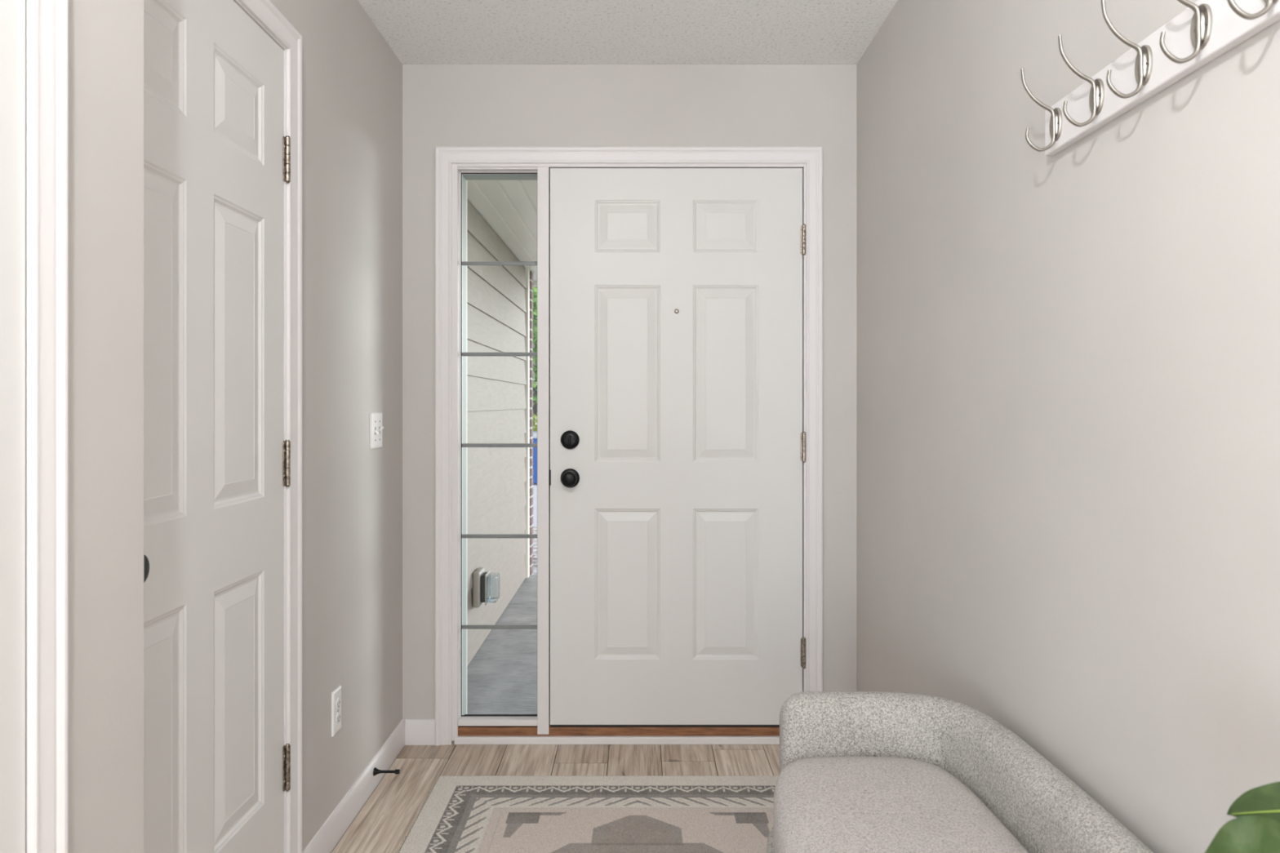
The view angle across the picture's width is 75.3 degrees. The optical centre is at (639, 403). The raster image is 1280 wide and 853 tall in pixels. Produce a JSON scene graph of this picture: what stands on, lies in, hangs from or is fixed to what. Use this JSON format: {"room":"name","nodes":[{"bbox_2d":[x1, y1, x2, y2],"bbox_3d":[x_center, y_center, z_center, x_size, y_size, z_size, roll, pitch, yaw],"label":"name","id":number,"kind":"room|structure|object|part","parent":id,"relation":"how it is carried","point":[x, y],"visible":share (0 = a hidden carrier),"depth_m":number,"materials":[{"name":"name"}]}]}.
{"room":"entryway","nodes":[
{"label":"entryway","id":0,"kind":"room"},
{"bbox_2d":[25,0,143,852],"bbox_3d":[-0.845,0.026,0.353,0.310,2.514,1.606,0,0,0],"label":"wall","id":1,"kind":"structure","parent":0,"point":[105,37],"depth_m":1.07,"materials":[{"name":"beige paint"}]},
{"bbox_2d":[0,0,25,852],"bbox_3d":[-0.708,0.182,0.526,0.035,2.077,0.812,0,0,0],"label":"door","id":2,"kind":"structure","parent":1,"relation":"in","point":[12,12],"depth_m":0.91,"materials":[{"name":"white paint"}]},
{"bbox_2d":[26,0,67,852],"bbox_3d":[-0.681,0.165,0.526,0.018,2.136,0.905,0,0,0],"label":"trim","id":3,"kind":"structure","parent":1,"relation":"attached to","point":[46,20],"depth_m":0.95,"materials":[{"name":"white paint"}]},
{"bbox_2d":[270,0,402,852],"bbox_3d":[-0.961,0.026,2.073,0.199,2.514,1.874,0,0,0],"label":"wall","id":4,"kind":"structure","parent":0,"point":[352,77],"depth_m":2.46,"materials":[{"name":"beige paint"}]},
{"bbox_2d":[143,0,290,852],"bbox_3d":[-0.848,0.182,1.635,0.101,2.077,0.772,0,0,0],"label":"door","id":5,"kind":"structure","parent":4,"relation":"in","point":[217,151],"depth_m":1.68,"materials":[{"name":"white paint"}]},
{"bbox_3d":[-0.830,0.266,1.329,0.066,0.066,0.066,0,0,0],"label":"knob","id":6,"kind":"part","parent":5,"relation":"part of","materials":[{"name":"black metal"}]},
{"bbox_2d":[233,0,302,852],"bbox_3d":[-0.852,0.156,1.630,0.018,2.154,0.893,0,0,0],"label":"trim","id":7,"kind":"structure","parent":4,"relation":"attached to","point":[264,11],"depth_m":2.04,"materials":[{"name":"white paint"}]},
{"bbox_2d":[331,685,341,737],"bbox_3d":[-0.857,0.869,2.348,0.009,0.123,0.063,0,0,0],"label":"wall outlet","id":8,"kind":"object","parent":4,"relation":"attached to","point":[336,694],"visible":1,"depth_m":2.33,"materials":[{"name":"white plastic"}]},
{"bbox_2d":[335,697,340,709],"bbox_3d":[-0.853,0.848,2.348,0.002,0.033,0.033,0,0,0],"label":"receptacle","id":9,"kind":"object","parent":8,"relation":"attached to","point":[337,699],"depth_m":2.35,"materials":[{"name":"white plastic"}]},
{"bbox_2d":[335,711,340,724],"bbox_3d":[-0.853,0.889,2.348,0.002,0.033,0.033,0,0,0],"label":"receptacle","id":10,"kind":"object","parent":8,"relation":"attached to","point":[337,713],"depth_m":2.35,"materials":[{"name":"white plastic"}]},
{"bbox_2d":[302,719,405,852],"bbox_3d":[-0.855,1.188,2.543,0.012,0.090,0.933,0,0,0],"label":"baseboard","id":11,"kind":"structure","parent":4,"relation":"attached to","point":[335,827],"depth_m":2.49,"materials":[{"name":"white paint"}]},
{"bbox_2d":[369,413,383,449],"bbox_3d":[-0.851,0.087,2.701,0.021,0.116,0.112,0,0,0],"label":"light switch","id":12,"kind":"object","parent":4,"relation":"attached to","point":[375,419],"visible":1,"depth_m":2.68,"materials":[{"name":"white plastic"}]},
{"bbox_2d":[373,767,399,776],"bbox_3d":[-0.808,1.175,2.651,0.081,0.025,0.025,0,0,0],"label":"door stop","id":13,"kind":"object","parent":4,"relation":"attached to","point":[375,771],"visible":1,"depth_m":2.65,"materials":[{"name":"black metal"}]},
{"bbox_2d":[331,742,779,852],"bbox_3d":[-0.019,1.263,-0.540,7.194,0.060,7.120,0,0,0],"label":"floor","id":14,"kind":"structure","parent":0,"point":[381,825],"depth_m":2.82,"materials":[{"name":"brown wood"}]},
{"bbox_2d":[395,775,778,852],"bbox_3d":[-0.007,1.229,1.783,1.328,0.006,1.906,0,0,0],"label":"area rug","id":15,"kind":"object","parent":14,"relation":"on","point":[508,814],"visible":0.79,"depth_m":2.48,"materials":[{"name":"beige fabric"}]},
{"bbox_2d":[766,691,1153,852],"bbox_3d":[0.507,0.943,1.380,0.539,0.580,1.082,0,0,0],"label":"sofa","id":16,"kind":"object","parent":15,"relation":"on","point":[860,771],"visible":1,"depth_m":1.60,"materials":[{"name":"grey fabric"}]},
{"bbox_3d":[0.469,1.014,1.380,0.461,0.239,0.935,0,0,0],"label":"seat","id":17,"kind":"part","parent":16,"relation":"part of","materials":[{"name":"grey fabric"}]},
{"bbox_3d":[0.469,0.824,1.380,0.433,0.138,0.907,0,0,0],"label":"seat","id":18,"kind":"part","parent":16,"relation":"part of","materials":[{"name":"grey fabric"}]},
{"bbox_3d":[0.655,0.958,0.660,0.220,0.550,0.220,0,0,0],"label":"plant stand","id":19,"kind":"object","parent":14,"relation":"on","visible":0},
{"bbox_2d":[1204,781,1279,852],"bbox_3d":[0.622,0.523,0.663,0.238,0.318,0.284,0,0,-8],"label":"potted plant","id":20,"kind":"object","parent":19,"relation":"on","point":[1255,827],"visible":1,"depth_m":0.75,"materials":[{"name":"green plant"}]},
{"bbox_2d":[357,0,897,64],"bbox_3d":[0.000,-1.281,-0.470,7.200,0.100,7.260,0,0,0],"label":"ceiling","id":21,"kind":"structure","parent":0,"point":[418,32],"depth_m":2.73,"materials":[{"name":"white paint"}]},
{"bbox_2d":[402,64,856,742],"bbox_3d":[-0.147,0.151,3.080,2.106,2.764,0.140,0,0,0],"label":"wall","id":22,"kind":"structure","parent":0,"point":[443,104],"depth_m":3.01,"materials":[{"name":"beige paint"}]},
{"bbox_2d":[404,719,435,745],"bbox_3d":[-0.794,1.188,3.004,0.109,0.090,0.012,0,0,0],"label":"baseboard","id":23,"kind":"structure","parent":22,"relation":"attached to","point":[417,731],"depth_m":3.00,"materials":[{"name":"white paint"}]},
{"bbox_2d":[457,171,537,726],"bbox_3d":[-0.517,0.160,3.072,0.293,2.030,0.116,0,0,0],"label":"window","id":24,"kind":"structure","parent":22,"relation":"in","point":[466,720],"depth_m":3.05,"materials":[{"name":"white paint"}]},
{"bbox_2d":[462,174,537,715],"bbox_3d":[-0.530,0.172,3.111,0.316,2.097,0.098,0,0,0],"label":"trim","id":25,"kind":"structure","parent":22,"relation":"attached to","point":[464,177],"depth_m":3.12,"materials":[{"name":"white wood"}]},
{"bbox_2d":[453,736,779,744],"bbox_3d":[-0.035,1.220,3.019,1.274,0.027,0.042,0,0,0],"label":"trim","id":26,"kind":"structure","parent":22,"relation":"attached to","point":[457,740],"depth_m":3.00,"materials":[{"name":"white paint"}]},
{"bbox_2d":[457,724,779,736],"bbox_3d":[-0.033,1.191,3.028,1.269,0.030,0.032,0,0,0],"label":"threshold","id":27,"kind":"object","parent":22,"relation":"in","point":[462,731],"depth_m":3.01,"materials":[{"name":"brown wood"}]},
{"bbox_2d":[451,163,805,740],"bbox_3d":[-0.039,0.172,3.084,1.298,2.097,0.152,0,0,0],"label":"trim","id":28,"kind":"structure","parent":22,"relation":"attached to","point":[543,170],"depth_m":3.01,"materials":[{"name":"white paint"}]},
{"bbox_2d":[435,146,822,746],"bbox_3d":[-0.040,0.152,3.001,1.399,2.162,0.018,0,0,0],"label":"trim","id":29,"kind":"structure","parent":22,"relation":"attached to","point":[812,156],"depth_m":3.00,"materials":[{"name":"white paint"}]},
{"bbox_2d":[548,168,805,727],"bbox_3d":[0.134,0.160,3.003,0.931,2.031,0.108,0,0,0],"label":"door","id":30,"kind":"structure","parent":22,"relation":"in","point":[677,439],"depth_m":3.01,"materials":[{"name":"white paint"}]},
{"bbox_3d":[-0.327,0.267,3.022,0.008,0.056,0.021,0,0,0],"label":"latch plate","id":31,"kind":"part","parent":30,"relation":"part of","materials":[{"name":"black metal"}]},
{"bbox_3d":[-0.254,0.270,2.978,0.055,0.055,0.051,0,0,0],"label":"knob","id":32,"kind":"part","parent":30,"relation":"part of","materials":[{"name":"black metal"}]},
{"bbox_2d":[856,0,1279,852],"bbox_3d":[0.846,0.026,1.355,0.120,2.514,3.310,0,0,0],"label":"wall","id":33,"kind":"structure","parent":0,"point":[1068,361],"depth_m":1.48,"materials":[{"name":"beige paint"}]},
{"bbox_2d":[1020,0,1279,155],"bbox_3d":[0.743,-0.541,1.208,0.085,0.153,0.735,0,0,0],"label":"coat rack","id":34,"kind":"object","parent":33,"relation":"attached to","point":[1206,29],"visible":1,"depth_m":1.25,"materials":[{"name":"white paint"}]},
{"label":"outside","id":35,"kind":"structure","parent":0,"visible":0},
{"bbox_2d":[532,483,537,527],"bbox_3d":[-1.000,1.583,13.750,26.000,0.100,6.900,0,0,0],"label":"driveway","id":36,"kind":"structure","parent":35,"point":[535,485],"depth_m":12.59,"materials":[{"name":"grey concrete"}]},
{"bbox_2d":[532,431,537,483],"bbox_3d":[-2.100,1.033,15.900,0.660,1.000,0.760,0,0,0],"label":"wheelie bin","id":37,"kind":"object","parent":36,"relation":"on","point":[535,433],"visible":0.02,"depth_m":15.60,"materials":[{"name":"blue plastic"}]},
{"bbox_3d":[-2.100,0.587,15.900,0.660,0.108,0.760,0,0,0],"label":"lid","id":38,"kind":"part","parent":37,"relation":"part of","materials":[{"name":"plastic"}]},
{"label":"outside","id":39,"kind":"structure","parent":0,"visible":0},
{"bbox_2d":[532,527,537,574],"bbox_3d":[-1.000,1.581,8.395,26.000,0.104,3.810,0,0,0],"label":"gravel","id":40,"kind":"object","parent":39,"point":[535,529],"depth_m":8.51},
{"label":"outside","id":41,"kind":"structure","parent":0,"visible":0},
{"bbox_2d":[466,180,537,280],"bbox_3d":[-0.080,-1.210,5.225,1.971,0.350,4.150,0,0,0],"label":"ceiling","id":42,"kind":"structure","parent":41,"point":[509,207],"depth_m":4.44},
{"bbox_2d":[532,280,537,286],"bbox_3d":[-0.107,-1.170,7.080,2.115,0.330,0.080,0,0,0],"label":"trim","id":43,"kind":"structure","parent":42,"relation":"attached to","point":[535,282],"depth_m":7.04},
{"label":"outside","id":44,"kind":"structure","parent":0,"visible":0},
{"bbox_2d":[466,574,537,714],"bbox_3d":[0.350,1.408,4.821,3.100,0.150,3.318,0,0,0],"label":"floor","id":45,"kind":"structure","parent":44,"point":[502,674],"depth_m":4.21,"materials":[{"name":"concrete"}]},
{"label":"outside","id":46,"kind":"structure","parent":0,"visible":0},
{"bbox_2d":[529,271,533,574],"bbox_3d":[-0.903,0.149,6.485,0.124,2.355,0.110,0,0,0],"label":"brick wall","id":47,"kind":"structure","parent":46,"point":[531,272],"depth_m":6.45,"materials":[{"name":"brown brick"}]},
{"bbox_2d":[529,279,532,575],"bbox_3d":[-0.900,0.223,6.485,0.110,2.420,0.100,0,0,0],"label":"trim","id":48,"kind":"structure","parent":47,"relation":"attached to","point":[531,300],"depth_m":6.44,"materials":[{"name":"white wood"}]},
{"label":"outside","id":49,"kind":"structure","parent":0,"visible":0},
{"bbox_2d":[466,199,526,666],"bbox_3d":[-0.945,0.083,4.748,0.160,2.900,3.173,0,0,0],"label":"wall","id":50,"kind":"structure","parent":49,"point":[496,308],"depth_m":4.94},
{"bbox_2d":[472,567,499,607],"bbox_3d":[-0.807,0.965,4.370,0.120,0.184,0.150,0,0,0],"label":"outlet","id":51,"kind":"object","parent":50,"relation":"attached to","point":[481,580],"visible":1,"depth_m":4.32,"materials":[{"name":"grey plastic"}]},
{"bbox_2d":[480,572,487,602],"bbox_3d":[-0.817,0.965,4.370,0.028,0.140,0.104,0,0,0],"label":"receptacle","id":52,"kind":"object","parent":51,"relation":"attached to","point":[483,575],"depth_m":4.32,"materials":[{"name":"grey plastic"}]},
{"bbox_3d":[-0.802,0.967,4.370,0.006,0.160,0.128,0,0,0],"label":"frame","id":53,"kind":"part","parent":51,"relation":"part of","materials":[{"name":"white plastic"}]},
{"bbox_2d":[524,267,529,577],"bbox_3d":[-0.884,0.147,6.375,0.062,2.368,0.090,0,0,0],"label":"trim","id":54,"kind":"structure","parent":50,"relation":"attached to","point":[527,270],"depth_m":6.33,"materials":[{"name":"white wood"}]},
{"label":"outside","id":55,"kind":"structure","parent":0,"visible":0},
{"bbox_3d":[0.000,1.578,31.600,80.000,0.110,56.800,0,0,0],"label":"lawn","id":56,"kind":"structure","parent":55,"visible":0},
{"bbox_2d":[532,286,537,404],"bbox_3d":[-0.985,-1.138,16.374,3.365,5.363,4.760,0,0,29],"label":"tree","id":57,"kind":"object","parent":56,"relation":"on","point":[535,288],"visible":0.02,"depth_m":14.87,"materials":[{"name":"green plant"}]},
{"bbox_2d":[532,324,537,427],"bbox_3d":[-3.500,-0.917,33.000,11.800,4.900,6.800,0,0,0],"label":"house","id":58,"kind":"structure","parent":56,"relation":"on","point":[535,406],"depth_m":29.97,"materials":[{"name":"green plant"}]},
{"bbox_2d":[532,413,537,431],"bbox_3d":[-2.570,0.962,19.615,2.146,1.492,1.601,0,0,0],"label":"shrub","id":59,"kind":"object","parent":56,"relation":"on","point":[535,420],"visible":0.04,"depth_m":19.43,"materials":[{"name":"green plant"}]}
]}

